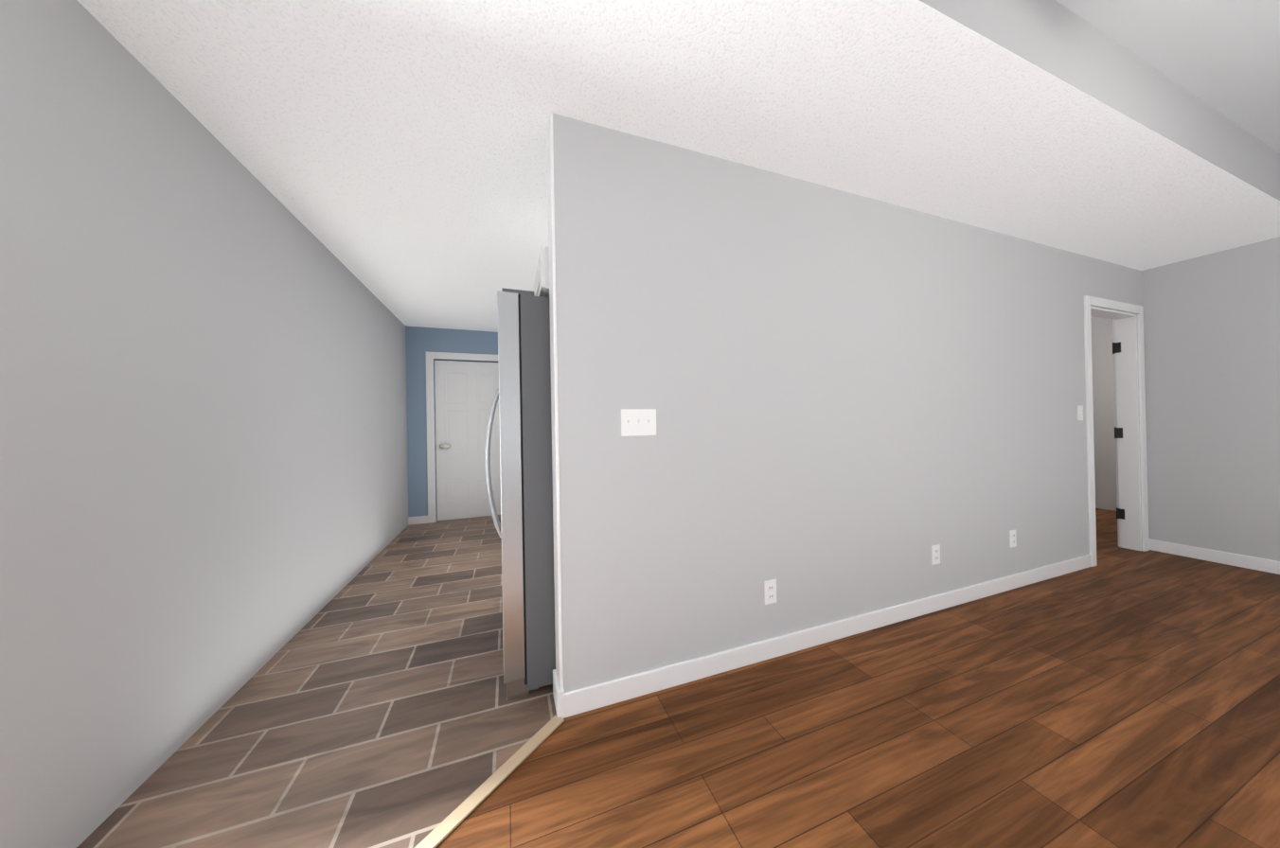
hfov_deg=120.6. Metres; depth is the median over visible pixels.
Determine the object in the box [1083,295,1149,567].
door frame
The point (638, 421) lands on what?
light switch
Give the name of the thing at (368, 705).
floor
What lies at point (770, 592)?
electrical outlet
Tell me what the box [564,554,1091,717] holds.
baseboard
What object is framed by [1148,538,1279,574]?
baseboard
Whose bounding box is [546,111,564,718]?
trim
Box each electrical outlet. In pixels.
[764,579,776,604]
[931,544,940,565]
[1009,530,1016,548]
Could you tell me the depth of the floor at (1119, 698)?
1.34 m
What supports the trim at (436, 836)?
on the floor at (368, 705)
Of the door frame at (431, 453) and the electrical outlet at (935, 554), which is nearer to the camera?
the electrical outlet at (935, 554)
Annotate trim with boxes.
[414,714,564,847]
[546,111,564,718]
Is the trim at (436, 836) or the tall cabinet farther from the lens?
the tall cabinet
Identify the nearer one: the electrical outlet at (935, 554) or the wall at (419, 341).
the electrical outlet at (935, 554)
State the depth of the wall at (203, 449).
1.25 m
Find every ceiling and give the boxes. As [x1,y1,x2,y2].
[77,0,1279,332]
[1055,0,1279,153]
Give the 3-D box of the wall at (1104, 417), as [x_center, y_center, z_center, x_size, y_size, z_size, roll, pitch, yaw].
[5.510,-0.134,5.685,0.120,2.440,3.700,-1,0,-20]
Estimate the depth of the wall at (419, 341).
4.52 m
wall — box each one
[0,0,408,847]
[405,325,497,521]
[552,113,1142,693]
[1090,317,1117,511]
[1141,236,1279,561]
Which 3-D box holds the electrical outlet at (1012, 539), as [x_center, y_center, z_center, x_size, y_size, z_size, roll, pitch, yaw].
[2.568,0.789,2.512,0.070,0.115,0.008,-1,0,-20]
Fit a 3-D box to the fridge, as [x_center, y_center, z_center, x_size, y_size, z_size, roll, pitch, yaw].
[-0.389,0.298,2.101,0.925,1.767,0.910,-1,0,-20]
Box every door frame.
[425,351,497,523]
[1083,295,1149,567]
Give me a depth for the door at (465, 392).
4.72 m
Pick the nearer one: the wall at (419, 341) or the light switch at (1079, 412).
the light switch at (1079, 412)
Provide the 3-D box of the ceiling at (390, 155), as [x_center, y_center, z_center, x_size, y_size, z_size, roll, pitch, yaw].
[2.287,-1.462,2.300,8.800,0.310,8.100,-1,0,-20]
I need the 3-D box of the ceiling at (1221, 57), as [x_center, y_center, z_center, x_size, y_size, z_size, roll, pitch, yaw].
[2.029,-1.630,0.273,4.880,0.060,2.420,-1,0,-20]
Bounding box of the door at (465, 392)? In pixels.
[434,360,500,520]
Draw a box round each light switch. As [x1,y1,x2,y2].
[621,408,656,436]
[1077,405,1083,420]
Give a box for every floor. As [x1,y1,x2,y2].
[76,515,556,847]
[435,508,1279,847]
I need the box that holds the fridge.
[484,288,555,700]
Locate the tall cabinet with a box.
[533,246,549,297]
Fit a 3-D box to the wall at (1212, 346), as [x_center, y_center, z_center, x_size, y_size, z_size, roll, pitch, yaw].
[5.166,-0.144,1.314,0.120,2.440,4.047,-1,0,-20]
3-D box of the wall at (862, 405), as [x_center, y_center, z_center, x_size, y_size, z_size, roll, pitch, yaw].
[2.876,-0.096,2.701,6.864,2.440,0.120,-1,0,-20]

